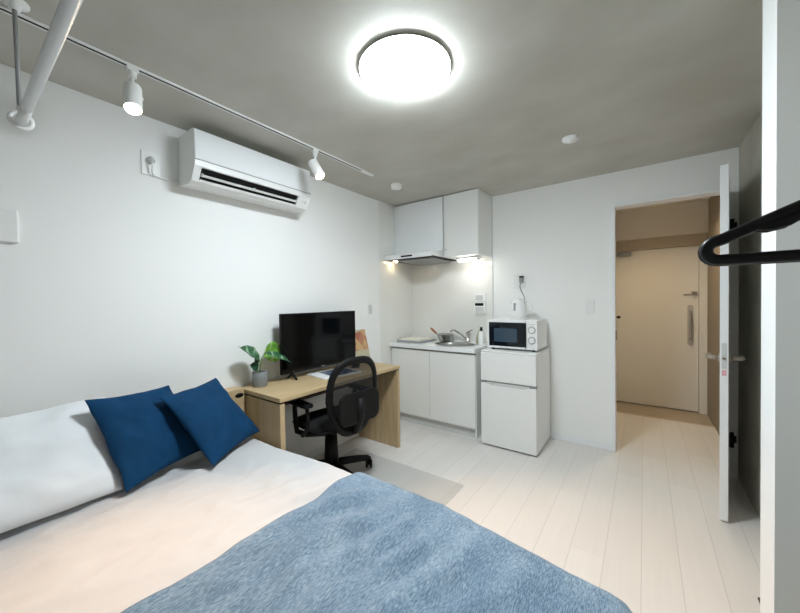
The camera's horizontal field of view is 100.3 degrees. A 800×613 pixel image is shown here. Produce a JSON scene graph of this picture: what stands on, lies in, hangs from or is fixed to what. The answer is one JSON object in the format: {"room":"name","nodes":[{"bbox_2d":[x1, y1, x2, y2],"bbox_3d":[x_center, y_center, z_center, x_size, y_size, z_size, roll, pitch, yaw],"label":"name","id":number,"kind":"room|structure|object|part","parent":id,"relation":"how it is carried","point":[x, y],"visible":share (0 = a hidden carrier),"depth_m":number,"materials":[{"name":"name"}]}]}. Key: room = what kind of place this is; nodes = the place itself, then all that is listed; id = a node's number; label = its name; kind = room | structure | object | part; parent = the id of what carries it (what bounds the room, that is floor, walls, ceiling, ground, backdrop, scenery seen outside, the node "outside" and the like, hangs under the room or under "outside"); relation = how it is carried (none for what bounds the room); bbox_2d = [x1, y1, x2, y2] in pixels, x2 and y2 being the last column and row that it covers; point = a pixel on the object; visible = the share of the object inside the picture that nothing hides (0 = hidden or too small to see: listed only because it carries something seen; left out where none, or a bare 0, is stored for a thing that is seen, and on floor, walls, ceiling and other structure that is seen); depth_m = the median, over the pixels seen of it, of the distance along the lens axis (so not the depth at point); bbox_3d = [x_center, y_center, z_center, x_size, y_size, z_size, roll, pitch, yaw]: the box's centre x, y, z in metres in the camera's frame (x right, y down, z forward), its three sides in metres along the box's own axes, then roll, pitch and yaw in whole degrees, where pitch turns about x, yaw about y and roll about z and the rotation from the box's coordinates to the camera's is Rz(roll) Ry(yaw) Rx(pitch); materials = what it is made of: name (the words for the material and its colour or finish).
{"room":"studio apartment","nodes":[
{"label":"studio apartment","id":0,"kind":"room"},
{"bbox_2d":[0,63,379,454],"bbox_3d":[-1.201,0.105,2.338,0.120,2.400,4.690,0,1,36],"label":"wall","id":1,"kind":"structure","parent":0,"point":[118,280],"depth_m":1.86,"materials":[{"name":"white paint"}]},
{"bbox_2d":[0,208,18,242],"bbox_3d":[-1.766,-0.357,1.448,0.020,0.145,0.146,0,1,36],"label":"wall box","id":2,"kind":"object","parent":1,"relation":"attached to","point":[9,223],"visible":1,"depth_m":1.48,"materials":[{"name":"white plastic"}]},
{"bbox_2d":[141,150,159,176],"bbox_3d":[-1.432,-0.818,1.916,0.008,0.135,0.092,0,1,36],"label":"wall socket","id":3,"kind":"object","parent":1,"relation":"attached to","point":[145,166],"visible":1,"depth_m":1.91,"materials":[{"name":"white plastic"}]},
{"bbox_2d":[178,128,310,212],"bbox_3d":[-1.017,-0.883,2.297,0.228,0.304,0.820,0,1,36],"label":"air conditioner","id":4,"kind":"object","parent":1,"relation":"attached to","point":[207,163],"visible":1,"depth_m":2.14,"materials":[{"name":"white plastic"}]},
{"bbox_2d":[146,156,179,183],"bbox_3d":[-1.378,-0.800,1.951,0.046,0.113,0.166,0,1,36],"label":"plug","id":5,"kind":"object","parent":4,"relation":"attached to","point":[151,160],"visible":1,"depth_m":1.90,"materials":[{"name":"grey plastic"}]},
{"bbox_2d":[199,169,297,203],"bbox_3d":[-0.999,-0.795,2.246,0.083,0.080,0.675,0,1,36],"label":"outlet","id":6,"kind":"object","parent":4,"relation":"attached to","point":[211,178],"depth_m":2.19,"materials":[{"name":"black plastic"}]},
{"bbox_3d":[-0.931,-0.944,2.233,0.014,0.173,0.816,0,1,36],"label":"panel","id":7,"kind":"part","parent":4,"relation":"part of","materials":[{"name":"white plastic"}]},
{"bbox_2d":[302,433,358,457],"bbox_3d":[-1.322,1.281,2.062,0.008,0.060,3.810,0,1,36],"label":"baseboard","id":8,"kind":"structure","parent":1,"relation":"attached to","point":[313,453],"depth_m":2.93,"materials":[{"name":"white"}]},
{"bbox_2d":[367,303,372,315],"bbox_3d":[-0.309,0.030,3.446,0.010,0.128,0.087,0,1,36],"label":"blank wall plate","id":9,"kind":"object","parent":1,"relation":"attached to","point":[369,305],"visible":1,"depth_m":3.43,"materials":[{"name":"white plastic"}]},
{"bbox_2d":[378,200,380,362],"bbox_3d":[-0.215,0.070,3.576,0.008,2.400,0.008,0,1,36],"label":"trim","id":10,"kind":"structure","parent":1,"relation":"attached to","point":[378,200],"depth_m":3.56,"materials":[{"name":"white paint"}]},
{"bbox_2d":[0,0,762,212],"bbox_3d":[0.483,-1.165,2.113,3.107,0.100,6.370,0,1,36],"label":"ceiling","id":11,"kind":"structure","parent":0,"point":[640,83],"depth_m":1.62,"materials":[{"name":"paint"}]},
{"bbox_2d":[0,0,34,130],"bbox_3d":[-1.341,-0.839,1.168,0.114,0.470,0.076,0,1,36],"label":"hanger","id":12,"kind":"object","parent":11,"relation":"attached to","point":[16,6],"visible":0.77,"depth_m":1.16,"materials":[{"name":"white plastic"}]},
{"bbox_3d":[-1.337,-0.867,1.165,0.061,0.377,0.013,0,1,36],"label":"rod","id":13,"kind":"part","parent":12,"relation":"part of","materials":[{"name":"grey plastic"}]},
{"bbox_2d":[14,0,82,126],"bbox_3d":[-0.478,-0.634,0.542,2.070,0.030,0.030,0,1,36],"label":"pole","id":14,"kind":"object","parent":12,"relation":"hanging from","point":[66,12],"visible":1,"depth_m":0.82,"materials":[{"name":"silver metal"}]},
{"bbox_2d":[0,4,373,175],"bbox_3d":[-1.079,-1.080,1.672,0.032,0.012,2.870,0,1,36],"label":"track","id":15,"kind":"object","parent":11,"relation":"attached to","point":[4,9],"visible":1,"depth_m":1.61,"materials":[{"name":"white plastic"}]},
{"bbox_2d":[122,64,143,115],"bbox_3d":[-1.198,-0.967,1.495,0.112,0.213,0.083,0,1,36],"label":"track spotlight","id":16,"kind":"object","parent":15,"relation":"attached to","point":[132,92],"visible":1,"depth_m":1.48,"materials":[{"name":"white plastic"}]},
{"bbox_2d":[308,148,324,179],"bbox_3d":[-0.584,-0.991,2.328,0.127,0.211,0.077,0,1,36],"label":"track spotlight","id":17,"kind":"object","parent":15,"relation":"attached to","point":[313,164],"visible":1,"depth_m":2.31,"materials":[{"name":"white plastic"}]},
{"bbox_2d":[390,183,401,189],"bbox_3d":[-0.036,-1.106,3.077,0.106,0.036,0.106,0,1,36],"label":"smoke detector","id":18,"kind":"object","parent":11,"relation":"attached to","point":[394,186],"visible":1,"depth_m":3.05,"materials":[{"name":"white plastic"}]},
{"bbox_2d":[359,34,450,98],"bbox_3d":[0.022,-1.069,1.536,0.417,0.060,0.417,0,1,36],"label":"ceiling lamp","id":19,"kind":"object","parent":11,"relation":"attached to","point":[399,66],"visible":1,"depth_m":1.46,"materials":[{"name":"white plastic"}]},
{"bbox_2d":[562,134,578,143],"bbox_3d":[1.139,-1.110,2.229,0.104,0.034,0.104,0,1,36],"label":"detector","id":20,"kind":"object","parent":11,"relation":"attached to","point":[571,138],"visible":1,"depth_m":2.21,"materials":[{"name":"white plastic"}]},
{"bbox_3d":[0.398,-0.704,0.077,0.025,0.752,1.325,0,1,36],"label":"rail","id":21,"kind":"object","parent":11,"relation":"hanging from","visible":0},
{"bbox_2d":[698,226,799,266],"bbox_3d":[0.575,-0.210,0.317,0.438,0.315,0.015,0,1,36],"label":"hanger","id":22,"kind":"object","parent":21,"relation":"hanging from","point":[759,231],"visible":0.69,"depth_m":0.42,"materials":[{"name":"black plastic"}]},
{"bbox_2d":[699,200,799,264],"bbox_3d":[0.562,-0.210,0.299,0.438,0.315,0.014,0,1,37],"label":"hanger","id":23,"kind":"object","parent":21,"relation":"hanging from","point":[785,216],"visible":1,"depth_m":0.40,"materials":[{"name":"black plastic"}]},
{"bbox_2d":[312,401,759,612],"bbox_3d":[0.621,1.334,2.079,3.362,0.100,6.370,0,1,36],"label":"floor","id":24,"kind":"structure","parent":0,"point":[639,522],"depth_m":2.19,"materials":[{"name":"white wood"}]},
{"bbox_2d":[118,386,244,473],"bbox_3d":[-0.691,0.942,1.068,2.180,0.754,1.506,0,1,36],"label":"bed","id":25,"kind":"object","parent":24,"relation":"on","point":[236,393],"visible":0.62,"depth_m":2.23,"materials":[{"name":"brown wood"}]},
{"bbox_2d":[0,437,350,612],"bbox_3d":[-0.612,0.979,0.995,2.049,0.349,1.559,0,1,36],"label":"duvet","id":26,"kind":"object","parent":25,"relation":"on","point":[109,553],"visible":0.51,"depth_m":1.24,"materials":[{"name":"grey fabric"}]},
{"bbox_2d":[0,397,122,533],"bbox_3d":[-1.547,0.638,1.296,0.354,0.374,0.706,0,1,36],"label":"pillow","id":27,"kind":"object","parent":26,"relation":"on","point":[54,460],"visible":0.9,"depth_m":1.36,"materials":[{"name":"white fabric"}]},
{"bbox_2d":[85,385,199,491],"bbox_3d":[-1.231,0.606,1.680,0.238,0.390,0.460,-1,1,16],"label":"cushion","id":28,"kind":"object","parent":26,"relation":"on","point":[142,435],"visible":0.87,"depth_m":1.57,"materials":[{"name":"blue fabric"}]},
{"bbox_2d":[158,378,259,465],"bbox_3d":[-1.044,0.620,1.886,0.286,0.349,0.459,-1,1,9],"label":"cushion","id":29,"kind":"object","parent":26,"relation":"on","point":[216,423],"visible":1,"depth_m":1.78,"materials":[{"name":"blue fabric"}]},
{"bbox_2d":[120,472,631,612],"bbox_3d":[-0.175,0.953,0.683,1.147,0.337,1.578,0,1,36],"label":"throw","id":30,"kind":"object","parent":26,"relation":"on","point":[366,544],"visible":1,"depth_m":1.01,"materials":[{"name":"blue fabric"}]},
{"bbox_2d":[235,393,243,397],"bbox_3d":[-1.072,0.593,2.226,0.012,0.030,0.058,0,1,36],"label":"socket","id":31,"kind":"object","parent":25,"relation":"attached to","point":[237,395],"depth_m":2.22,"materials":[{"name":"black plastic"}]},
{"bbox_2d":[242,362,399,450],"bbox_3d":[-0.557,0.919,2.679,0.490,0.742,1.240,0,1,36],"label":"desk","id":32,"kind":"object","parent":24,"relation":"on","point":[265,406],"visible":0.52,"depth_m":2.37,"materials":[{"name":"brown wood"}]},
{"bbox_2d":[238,342,289,387],"bbox_3d":[-0.956,0.408,2.346,0.157,0.303,0.373,0,1,36],"label":"potted plant","id":33,"kind":"object","parent":32,"relation":"on","point":[272,351],"visible":0.97,"depth_m":2.33,"materials":[{"name":"green plant"}]},
{"bbox_3d":[-0.987,0.507,2.350,0.102,0.104,0.102,0,1,36],"label":"pot","id":34,"kind":"part","parent":33,"relation":"part of","materials":[{"name":"grey ceramic"}]},
{"bbox_3d":[-0.911,0.952,2.193,0.484,0.702,0.034,0,1,36],"label":"panel","id":35,"kind":"part","parent":32,"relation":"part of","materials":[{"name":"brown wood"}]},
{"bbox_3d":[-0.624,0.648,2.715,0.020,0.120,1.160,0,1,36],"label":"rail","id":36,"kind":"part","parent":32,"relation":"part of","materials":[{"name":"brown wood"}]},
{"bbox_2d":[279,311,355,379],"bbox_3d":[-0.643,0.297,2.769,0.122,0.500,0.784,0,1,36],"label":"television","id":37,"kind":"object","parent":32,"relation":"on","point":[312,340],"visible":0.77,"depth_m":2.71,"materials":[{"name":"black plastic"}]},
{"bbox_2d":[307,369,332,379],"bbox_3d":[-0.529,0.542,2.714,0.256,0.011,0.360,0,1,44],"label":"magazine","id":38,"kind":"object","parent":32,"relation":"on","point":[324,375],"visible":0.47,"depth_m":2.65,"materials":[{"name":"white paper"}]},
{"bbox_2d":[318,370,332,374],"bbox_3d":[-0.503,0.536,2.737,0.248,0.001,0.278,0,1,36],"label":"photo","id":39,"kind":"object","parent":38,"relation":"on","point":[327,372],"depth_m":2.71},
{"bbox_2d":[355,329,370,357],"bbox_3d":[-0.383,0.380,3.239,0.098,0.311,0.196,0,1,36],"label":"board","id":40,"kind":"object","parent":32,"relation":"on","point":[362,349],"visible":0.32,"depth_m":3.25,"materials":[{"name":"multicoloured paper"}]},
{"bbox_3d":[-0.206,0.926,3.157,0.484,0.702,0.034,0,1,36],"label":"panel","id":41,"kind":"part","parent":32,"relation":"part of","materials":[{"name":"brown wood"}]},
{"bbox_2d":[392,346,481,439],"bbox_3d":[0.443,0.848,3.621,1.003,0.824,0.459,0,1,36],"label":"base unit","id":42,"kind":"object","parent":24,"relation":"on","point":[441,390],"visible":0.81,"depth_m":3.36,"materials":[{"name":"white"}]},
{"bbox_3d":[0.115,0.808,3.588,0.481,0.698,0.020,0,1,36],"label":"door","id":43,"kind":"part","parent":42,"relation":"part of","materials":[{"name":"white"}]},
{"bbox_2d":[389,340,488,353],"bbox_3d":[0.432,0.462,3.602,1.010,0.140,0.486,0,1,36],"label":"countertop","id":44,"kind":"structure","parent":42,"relation":"on","point":[452,346],"depth_m":3.45,"materials":[{"name":"white"}]},
{"bbox_2d":[397,338,434,342],"bbox_3d":[0.186,0.384,3.810,0.322,0.022,0.310,0,1,36],"label":"induction hob","id":45,"kind":"object","parent":44,"relation":"in","point":[431,339],"visible":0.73,"depth_m":3.69,"materials":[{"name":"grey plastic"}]},
{"bbox_2d":[401,337,430,340],"bbox_3d":[0.182,0.367,3.812,0.260,0.012,0.250,0,1,36],"label":"cutting board","id":46,"kind":"object","parent":45,"relation":"on","point":[407,338],"visible":1,"depth_m":3.77,"materials":[{"name":"white"}]},
{"bbox_2d":[430,327,452,341],"bbox_3d":[0.476,0.313,3.738,0.257,0.157,0.188,0,1,36],"label":"saucepan","id":47,"kind":"object","parent":44,"relation":"on","point":[443,337],"visible":1,"depth_m":3.67,"materials":[{"name":"metal"}]},
{"bbox_2d":[435,342,475,345],"bbox_3d":[0.576,0.462,3.495,0.443,0.140,0.319,0,1,36],"label":"sink","id":48,"kind":"object","parent":44,"relation":"in","point":[436,343],"depth_m":3.63,"materials":[{"name":"silver metal"}]},
{"bbox_2d":[450,329,472,342],"bbox_3d":[0.674,0.316,3.624,0.247,0.150,0.100,0,1,19],"label":"tap","id":49,"kind":"object","parent":44,"relation":"on","point":[467,338],"visible":1,"depth_m":3.61,"materials":[{"name":"silver metal"}]},
{"bbox_3d":[0.637,0.305,3.624,0.187,0.128,0.026,-1,1,0],"label":"spout","id":50,"kind":"part","parent":49,"relation":"part of","materials":[{"name":"silver metal"}]},
{"bbox_2d":[478,327,483,345],"bbox_3d":[0.820,0.300,3.362,0.058,0.187,0.058,0,1,36],"label":"soap bottle","id":51,"kind":"object","parent":44,"relation":"on","point":[481,333],"visible":1,"depth_m":3.34,"materials":[{"name":"white plastic"}]},
{"bbox_3d":[0.513,0.808,3.297,0.497,0.698,0.020,0,1,36],"label":"door","id":52,"kind":"part","parent":42,"relation":"part of","materials":[{"name":"white"}]},
{"bbox_2d":[481,347,549,455],"bbox_3d":[1.083,0.826,3.115,0.488,0.868,0.501,0,1,36],"label":"refrigerator","id":53,"kind":"object","parent":24,"relation":"on","point":[515,384],"visible":0.93,"depth_m":2.91,"materials":[{"name":"white plastic"}]},
{"bbox_3d":[0.939,0.693,2.918,0.366,0.021,0.018,0,1,36],"label":"grip trim","id":54,"kind":"part","parent":53,"relation":"part of","materials":[{"name":"grey plastic"}]},
{"bbox_3d":[0.946,0.543,2.929,0.486,0.256,0.043,0,1,36],"label":"freezer door","id":55,"kind":"part","parent":53,"relation":"part of","materials":[{"name":"white plastic"}]},
{"bbox_3d":[0.952,0.972,2.936,0.486,0.558,0.043,0,1,36],"label":"fridge door","id":56,"kind":"part","parent":53,"relation":"part of","materials":[{"name":"white plastic"}]},
{"bbox_3d":[1.081,0.400,3.113,0.488,0.016,0.487,0,1,36],"label":"panel","id":57,"kind":"part","parent":53,"relation":"part of","materials":[{"name":"white plastic"}]},
{"bbox_2d":[487,318,546,351],"bbox_3d":[1.088,0.255,3.110,0.446,0.274,0.368,0,1,36],"label":"microwave","id":58,"kind":"object","parent":53,"relation":"on","point":[530,333],"visible":1,"depth_m":2.97,"materials":[{"name":"white plastic"}]},
{"bbox_3d":[0.956,0.250,3.014,0.348,0.254,0.022,0,1,36],"label":"door","id":59,"kind":"part","parent":58,"relation":"part of","materials":[{"name":"black glass"}]},
{"bbox_3d":[0.961,0.250,2.996,0.333,0.214,0.005,0,1,36],"label":"door glass","id":60,"kind":"part","parent":58,"relation":"part of","materials":[{"name":"black glass"}]},
{"bbox_2d":[510,298,531,319],"bbox_3d":[1.110,0.019,3.102,0.160,0.197,0.183,-1,1,-12],"label":"electric kettle","id":61,"kind":"object","parent":58,"relation":"on","point":[518,306],"visible":0.98,"depth_m":3.06,"materials":[{"name":"white plastic"}]},
{"bbox_3d":[1.172,0.012,3.056,0.081,0.153,0.022,0,1,41],"label":"handle","id":62,"kind":"part","parent":61,"relation":"part of","materials":[{"name":"white plastic"}]},
{"bbox_3d":[1.140,0.250,2.880,0.088,0.254,0.022,0,1,36],"label":"control panel","id":63,"kind":"part","parent":58,"relation":"part of","materials":[{"name":"white plastic"}]},
{"bbox_3d":[-0.247,1.290,2.315,1.063,0.003,0.948,0,1,36],"label":"chair mat","id":64,"kind":"object","parent":24,"relation":"on","visible":0},
{"bbox_2d":[288,356,378,473],"bbox_3d":[-0.486,0.816,2.478,0.660,0.948,0.656,0,1,42],"label":"office chair","id":65,"kind":"object","parent":64,"relation":"on","point":[352,394],"visible":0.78,"depth_m":2.28,"materials":[{"name":"black plastic"}]},
{"bbox_3d":[-0.625,0.789,2.328,0.194,0.244,0.178,0,1,42],"label":"armrest","id":66,"kind":"part","parent":65,"relation":"part of","materials":[{"name":"black plastic"}]},
{"bbox_3d":[-0.533,0.843,2.513,0.490,0.075,0.494,0,1,42],"label":"seat","id":67,"kind":"part","parent":65,"relation":"part of","materials":[{"name":"black fabric"}]},
{"bbox_3d":[-0.386,1.193,2.390,0.307,0.091,0.060,0,1,42],"label":"leg","id":68,"kind":"part","parent":65,"relation":"part of","materials":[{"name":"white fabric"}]},
{"bbox_3d":[-0.310,0.618,2.304,0.075,0.552,0.460,0,1,42],"label":"frame","id":69,"kind":"part","parent":65,"relation":"part of","materials":[{"name":"black plastic"}]},
{"bbox_3d":[-0.365,1.189,2.591,0.307,0.091,0.060,-1,1,-30],"label":"leg","id":70,"kind":"part","parent":65,"relation":"part of","materials":[{"name":"black plastic"}]},
{"bbox_3d":[-0.273,0.682,2.272,0.020,0.215,0.350,0,1,42],"label":"lumbar panel","id":71,"kind":"part","parent":65,"relation":"part of","materials":[{"name":"black plastic"}]},
{"bbox_2d":[492,147,738,443],"bbox_3d":[1.392,0.053,3.271,2.962,2.400,0.120,0,1,36],"label":"wall","id":72,"kind":"structure","parent":0,"point":[559,235],"depth_m":3.04,"materials":[{"name":"white paint"}]},
{"bbox_2d":[379,201,492,363],"bbox_3d":[0.380,0.062,3.541,1.010,2.400,0.640,0,1,36],"label":"wall panel","id":73,"kind":"object","parent":72,"relation":"attached to","point":[414,299],"visible":0.43,"depth_m":3.76,"materials":[{"name":"white"}]},
{"bbox_2d":[394,196,443,254],"bbox_3d":[0.292,-0.852,3.741,0.622,0.574,0.369,0,1,36],"label":"upper cabinet","id":74,"kind":"object","parent":73,"relation":"attached to","point":[418,226],"visible":0.74,"depth_m":3.57,"materials":[{"name":"white"}]},
{"bbox_2d":[384,250,455,265],"bbox_3d":[0.231,-0.520,3.673,0.601,0.080,0.567,0,1,36],"label":"range hood","id":75,"kind":"object","parent":73,"relation":"attached to","point":[430,257],"visible":0.97,"depth_m":3.51,"materials":[{"name":"white metal"}]},
{"bbox_2d":[444,188,491,259],"bbox_3d":[0.699,-0.824,3.448,0.377,0.630,0.364,0,1,36],"label":"upper cabinet","id":76,"kind":"object","parent":73,"relation":"attached to","point":[467,214],"visible":0.99,"depth_m":3.31,"materials":[{"name":"white"}]},
{"bbox_3d":[0.603,-0.818,3.311,0.368,0.622,0.019,0,1,36],"label":"door","id":77,"kind":"part","parent":76,"relation":"part of","materials":[{"name":"white"}]},
{"bbox_2d":[456,256,480,261],"bbox_3d":[0.701,-0.487,3.422,0.250,0.043,0.070,0,1,36],"label":"light","id":78,"kind":"object","parent":76,"relation":"attached to","point":[470,258],"visible":1,"depth_m":3.39,"materials":[{"name":"white plastic"}]},
{"bbox_2d":[458,258,476,261],"bbox_3d":[0.693,-0.476,3.428,0.190,0.021,0.060,0,1,36],"label":"diffuser","id":79,"kind":"object","parent":78,"relation":"attached to","point":[459,259],"depth_m":3.40,"materials":[{"name":"white plastic"}]},
{"bbox_2d":[474,302,485,313],"bbox_3d":[0.857,0.015,3.569,0.129,0.128,0.021,0,1,36],"label":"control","id":80,"kind":"object","parent":73,"relation":"attached to","point":[479,307],"visible":1,"depth_m":3.56,"materials":[{"name":"white plastic"}]},
{"bbox_2d":[474,293,485,300],"bbox_3d":[0.857,-0.099,3.569,0.129,0.084,0.015,0,1,36],"label":"switch","id":81,"kind":"object","parent":73,"relation":"attached to","point":[477,296],"visible":1,"depth_m":3.56,"materials":[{"name":"white plastic"}]},
{"bbox_2d":[491,197,493,318],"bbox_3d":[0.969,-0.375,3.490,0.008,1.540,0.008,0,1,36],"label":"trim","id":82,"kind":"structure","parent":72,"relation":"attached to","point":[491,197],"depth_m":3.48,"materials":[{"name":"grey"}]},
{"bbox_2d":[513,274,525,287],"bbox_3d":[1.192,-0.250,3.327,0.117,0.134,0.013,0,1,36],"label":"wall socket","id":83,"kind":"object","parent":72,"relation":"attached to","point":[515,277],"visible":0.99,"depth_m":3.33,"materials":[{"name":"white plastic"}]},
{"bbox_2d":[519,276,524,299],"bbox_3d":[1.177,-0.093,3.245,0.063,0.414,0.150,0,1,36],"label":"plug","id":84,"kind":"object","parent":72,"relation":"attached to","point":[520,277],"visible":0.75,"depth_m":3.28,"materials":[{"name":"grey plastic"}]},
{"bbox_2d":[550,431,611,450],"bbox_3d":[1.424,1.224,3.200,1.035,0.060,0.008,0,1,36],"label":"baseboard","id":85,"kind":"structure","parent":72,"relation":"attached to","point":[607,446],"depth_m":3.03,"materials":[{"name":"white"}]},
{"bbox_2d":[585,299,594,312],"bbox_3d":[1.690,0.000,2.970,0.072,0.124,0.012,0,1,36],"label":"light switch","id":86,"kind":"object","parent":72,"relation":"attached to","point":[589,304],"visible":1,"depth_m":2.97,"materials":[{"name":"white plastic"}]},
{"bbox_2d":[611,185,738,478],"bbox_3d":[2.172,0.190,2.691,0.774,2.124,0.140,0,1,36],"label":"door frame","id":87,"kind":"structure","parent":72,"relation":"attached to","point":[734,190],"depth_m":2.44,"materials":[{"name":"white"}]},
{"bbox_2d":[616,200,707,241],"bbox_3d":[3.116,-1.007,4.033,0.887,0.355,0.170,0,1,36],"label":"wall","id":88,"kind":"structure","parent":0,"point":[691,217],"depth_m":3.94,"materials":[{"name":"beige paint"}]},
{"bbox_2d":[616,233,707,414],"bbox_3d":[3.121,0.199,4.037,0.887,2.057,0.128,0,1,36],"label":"door","id":89,"kind":"structure","parent":88,"relation":"in","point":[662,282],"depth_m":4.01,"materials":[{"name":"white"}]},
{"bbox_3d":[3.360,0.215,3.865,0.048,0.470,0.010,0,1,36],"label":"handle plate","id":90,"kind":"part","parent":89,"relation":"part of","materials":[{"name":"beige"}]},
{"bbox_3d":[3.341,0.216,3.838,0.025,0.344,0.066,0,1,36],"label":"pull handle","id":91,"kind":"part","parent":89,"relation":"part of","materials":[{"name":"silver metal"}]},
{"bbox_3d":[3.466,0.263,3.817,0.070,1.928,0.080,0,1,36],"label":"frame","id":92,"kind":"part","parent":89,"relation":"part of","materials":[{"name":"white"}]},
{"bbox_2d":[707,111,761,518],"bbox_3d":[1.696,0.132,1.260,0.145,2.500,6.370,0,1,36],"label":"wall","id":93,"kind":"structure","parent":0,"point":[750,149],"depth_m":2.21,"materials":[{"name":"paint"}]},
{"bbox_2d":[617,411,714,426],"bbox_3d":[2.843,1.231,3.655,0.887,0.015,0.030,0,1,36],"label":"trim","id":94,"kind":"structure","parent":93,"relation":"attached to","point":[617,411],"depth_m":3.61,"materials":[{"name":"beige wood"}]},
{"bbox_2d":[705,164,744,521],"bbox_3d":[2.130,0.211,2.201,0.176,2.074,0.736,0,1,43],"label":"door","id":95,"kind":"structure","parent":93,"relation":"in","point":[727,439],"depth_m":1.94,"materials":[{"name":"white wood"}]},
{"bbox_3d":[1.924,0.304,2.065,0.062,0.028,0.135,0,1,36],"label":"lever handle","id":96,"kind":"part","parent":95,"relation":"part of","materials":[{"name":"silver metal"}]},
{"bbox_3d":[1.885,0.288,1.940,0.022,0.150,0.004,0,1,45],"label":"latch plate","id":97,"kind":"part","parent":95,"relation":"part of","materials":[{"name":"grey metal"}]},
{"bbox_3d":[2.008,0.304,1.982,0.130,0.028,0.064,-2,1,-43],"label":"lever handle","id":98,"kind":"part","parent":95,"relation":"part of","materials":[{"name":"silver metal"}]},
{"bbox_2d":[760,0,799,612],"bbox_3d":[1.252,0.093,0.977,0.238,2.400,0.150,0,1,36],"label":"wall partition","id":99,"kind":"structure","parent":0,"point":[780,282],"depth_m":0.98,"materials":[{"name":"white paint"}]}
]}

